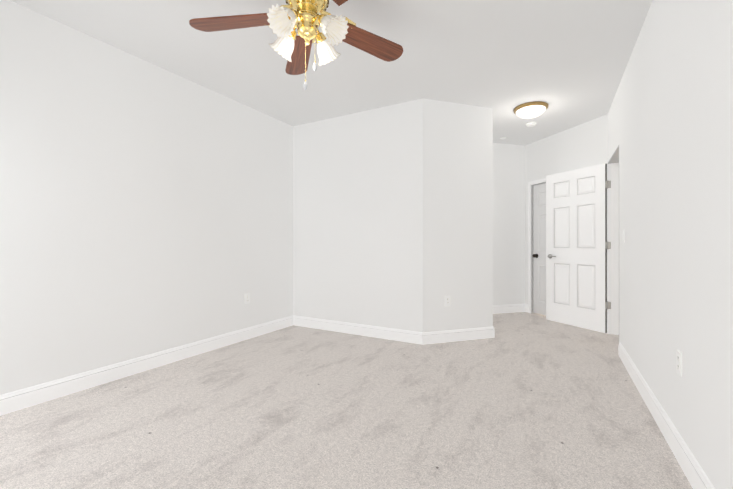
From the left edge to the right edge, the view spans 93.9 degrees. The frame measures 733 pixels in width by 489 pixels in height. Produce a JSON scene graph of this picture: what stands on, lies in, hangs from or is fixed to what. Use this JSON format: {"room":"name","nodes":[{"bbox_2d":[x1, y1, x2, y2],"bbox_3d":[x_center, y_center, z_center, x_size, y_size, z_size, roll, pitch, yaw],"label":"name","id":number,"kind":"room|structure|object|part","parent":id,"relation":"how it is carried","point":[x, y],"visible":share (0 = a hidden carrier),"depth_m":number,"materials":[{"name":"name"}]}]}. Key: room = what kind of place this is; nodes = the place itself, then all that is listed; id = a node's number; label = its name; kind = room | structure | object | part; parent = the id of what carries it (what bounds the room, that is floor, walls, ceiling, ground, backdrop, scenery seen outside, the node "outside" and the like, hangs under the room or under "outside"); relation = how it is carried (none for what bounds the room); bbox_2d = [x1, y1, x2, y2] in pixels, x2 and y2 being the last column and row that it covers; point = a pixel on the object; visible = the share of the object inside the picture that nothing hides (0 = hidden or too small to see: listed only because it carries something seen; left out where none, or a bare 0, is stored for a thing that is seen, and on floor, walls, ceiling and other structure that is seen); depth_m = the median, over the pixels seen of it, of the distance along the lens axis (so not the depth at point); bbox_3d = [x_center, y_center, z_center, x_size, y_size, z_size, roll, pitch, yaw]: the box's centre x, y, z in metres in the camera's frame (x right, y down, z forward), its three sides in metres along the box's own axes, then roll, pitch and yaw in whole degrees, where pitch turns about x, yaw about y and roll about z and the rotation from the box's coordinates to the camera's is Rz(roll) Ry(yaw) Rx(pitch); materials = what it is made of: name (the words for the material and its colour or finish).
{"room":"empty bedroom","nodes":[
{"label":"empty bedroom","id":0,"kind":"room"},
{"bbox_2d":[0,0,292,394],"bbox_3d":[-2.021,-0.240,2.812,0.120,2.647,4.315,0,0,29],"label":"wall","id":1,"kind":"structure","parent":0,"point":[146,207],"depth_m":2.76,"materials":[{"name":"paint"}]},
{"bbox_2d":[0,316,292,415],"bbox_3d":[-1.962,1.021,2.778,0.015,0.126,4.075,0,0,29],"label":"baseboard","id":2,"kind":"structure","parent":1,"relation":"attached to","point":[13,401],"depth_m":2.75,"materials":[{"name":"white paint"}]},
{"bbox_2d":[245,293,249,303],"bbox_3d":[-1.352,0.625,3.881,0.008,0.115,0.070,0,0,29],"label":"electrical outlet","id":3,"kind":"object","parent":1,"relation":"attached to","point":[247,298],"visible":1,"depth_m":3.88,"materials":[{"name":"white plastic"}]},
{"bbox_2d":[10,0,651,145],"bbox_3d":[1.072,-1.588,3.025,5.681,0.050,8.050,0,0,29],"label":"ceiling","id":4,"kind":"structure","parent":0,"point":[567,61],"depth_m":2.83,"materials":[{"name":"paint"}]},
{"bbox_2d":[189,0,402,89],"bbox_3d":[-0.343,-1.212,1.928,1.367,0.704,1.375,0,0,29],"label":"fan","id":5,"kind":"object","parent":4,"relation":"hanging from","point":[306,20],"visible":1,"depth_m":2.00,"materials":[{"name":"brown wood"}]},
{"bbox_3d":[-0.795,-1.304,2.020,0.510,0.008,0.164,0,11,8],"label":"fan blade","id":6,"kind":"part","parent":5,"relation":"part of","materials":[{"name":"brown wood"}]},
{"bbox_3d":[-0.473,-1.304,2.396,0.164,0.008,0.510,-11,3,-17],"label":"fan blade","id":7,"kind":"part","parent":5,"relation":"part of","materials":[{"name":"brown wood"}]},
{"bbox_3d":[-0.009,-1.304,1.636,0.510,0.008,0.164,0,-11,44],"label":"fan blade","id":8,"kind":"part","parent":5,"relation":"part of","materials":[{"name":"brown wood"}]},
{"bbox_3d":[0.028,-1.304,2.232,0.510,0.008,0.164,0,-11,-37],"label":"fan blade","id":9,"kind":"part","parent":5,"relation":"part of","materials":[{"name":"brown wood"}]},
{"bbox_2d":[513,101,547,118],"bbox_3d":[1.889,-1.508,3.938,0.364,0.107,0.364,0,0,29],"label":"flush-mount light","id":10,"kind":"object","parent":4,"relation":"attached to","point":[531,109],"visible":1,"depth_m":3.84,"materials":[{"name":"white glass"}]},
{"bbox_2d":[526,122,535,126],"bbox_3d":[2.139,-1.544,4.451,0.124,0.034,0.124,0,0,29],"label":"smoke detector","id":11,"kind":"object","parent":4,"relation":"attached to","point":[530,124],"visible":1,"depth_m":4.41,"materials":[{"name":"white plastic"}]},
{"bbox_2d":[0,312,692,488],"bbox_3d":[1.072,1.109,3.023,5.681,0.050,8.050,0,0,29],"label":"floor","id":12,"kind":"structure","parent":0,"point":[523,400],"depth_m":2.08,"materials":[{"name":"grey carpet"}]},
{"bbox_2d":[293,98,422,332],"bbox_3d":[-0.209,-0.238,4.205,1.934,2.647,0.120,0,0,29],"label":"wall","id":13,"kind":"structure","parent":0,"point":[358,218],"depth_m":4.05,"materials":[{"name":"paint"}]},
{"bbox_2d":[293,315,421,343],"bbox_3d":[-0.190,1.022,4.115,1.814,0.126,0.015,0,0,29],"label":"baseboard","id":14,"kind":"structure","parent":13,"relation":"attached to","point":[379,332],"depth_m":4.04,"materials":[{"name":"white paint"}]},
{"bbox_2d":[423,98,492,332],"bbox_3d":[1.014,-0.238,3.874,0.891,2.647,0.120,0,0,-17],"label":"wall","id":15,"kind":"structure","parent":0,"point":[458,203],"depth_m":3.81,"materials":[{"name":"paint"}]},
{"bbox_2d":[445,296,449,305],"bbox_3d":[0.893,0.635,3.767,0.070,0.115,0.008,0,0,-17],"label":"electrical outlet","id":16,"kind":"object","parent":15,"relation":"attached to","point":[447,300],"visible":1,"depth_m":3.76,"materials":[{"name":"white plastic"}]},
{"bbox_2d":[422,326,494,344],"bbox_3d":[1.034,1.022,3.808,0.919,0.126,0.015,0,0,-17],"label":"baseboard","id":17,"kind":"structure","parent":15,"relation":"attached to","point":[456,335],"depth_m":3.79,"materials":[{"name":"white paint"}]},
{"bbox_2d":[493,143,524,305],"bbox_3d":[1.818,-0.237,5.317,1.685,2.647,0.120,0,0,-16],"label":"wall","id":18,"kind":"structure","parent":0,"point":[508,224],"depth_m":5.37,"materials":[{"name":"paint"}]},
{"bbox_2d":[493,304,524,313],"bbox_3d":[2.235,1.023,5.365,0.615,0.126,0.015,0,0,-16],"label":"baseboard","id":19,"kind":"structure","parent":18,"relation":"attached to","point":[511,308],"depth_m":5.36,"materials":[{"name":"white paint"}]},
{"bbox_2d":[525,114,607,322],"bbox_3d":[2.760,-0.238,4.865,0.120,2.647,1.506,0,0,-16],"label":"wall","id":20,"kind":"structure","parent":0,"point":[583,145],"depth_m":4.70,"materials":[{"name":"paint"}]},
{"bbox_2d":[528,178,545,312],"bbox_3d":[2.716,0.065,4.986,0.141,2.043,0.834,0,0,-16],"label":"door frame","id":21,"kind":"structure","parent":20,"relation":"attached to","point":[530,242],"depth_m":5.32,"materials":[{"name":"grey paint"}]},
{"bbox_2d":[532,183,545,315],"bbox_3d":[2.678,0.088,4.975,0.097,1.972,0.710,0,0,-16],"label":"door","id":22,"kind":"structure","parent":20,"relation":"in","point":[539,249],"depth_m":5.21,"materials":[{"name":"white paint"}]},
{"bbox_2d":[525,304,607,333],"bbox_3d":[2.712,1.023,4.788,0.015,0.126,1.386,0,0,-16],"label":"baseboard","id":23,"kind":"structure","parent":20,"relation":"attached to","point":[526,307],"depth_m":5.39,"materials":[{"name":"white paint"}]},
{"bbox_2d":[608,0,732,488],"bbox_3d":[1.607,-0.241,1.657,0.120,2.647,5.820,0,0,29],"label":"wall","id":24,"kind":"structure","parent":0,"point":[670,123],"depth_m":1.68,"materials":[{"name":"white paint"}]},
{"bbox_2d":[608,145,618,334],"bbox_3d":[2.750,0.028,3.694,0.141,2.113,0.908,0,0,29],"label":"door frame","id":25,"kind":"structure","parent":24,"relation":"in","point":[613,239],"depth_m":4.08,"materials":[{"name":"grey paint"}]},
{"bbox_2d":[546,164,610,332],"bbox_3d":[2.722,0.059,4.464,0.135,2.030,0.842,0,0,-23],"label":"door","id":26,"kind":"structure","parent":25,"relation":"attached to","point":[578,244],"depth_m":4.41,"materials":[{"name":"white paint"}]},
{"bbox_2d":[618,342,714,488],"bbox_3d":[1.326,1.020,1.290,0.015,0.126,4.667,0,0,29],"label":"baseboard","id":27,"kind":"structure","parent":24,"relation":"attached to","point":[695,474],"depth_m":1.83,"materials":[{"name":"white paint"}]},
{"bbox_2d":[677,350,681,376],"bbox_3d":[1.565,0.598,1.714,0.008,0.115,0.070,0,0,29],"label":"electrical outlet","id":28,"kind":"object","parent":24,"relation":"attached to","point":[679,362],"visible":1,"depth_m":1.70,"materials":[{"name":"white plastic"}]}
]}

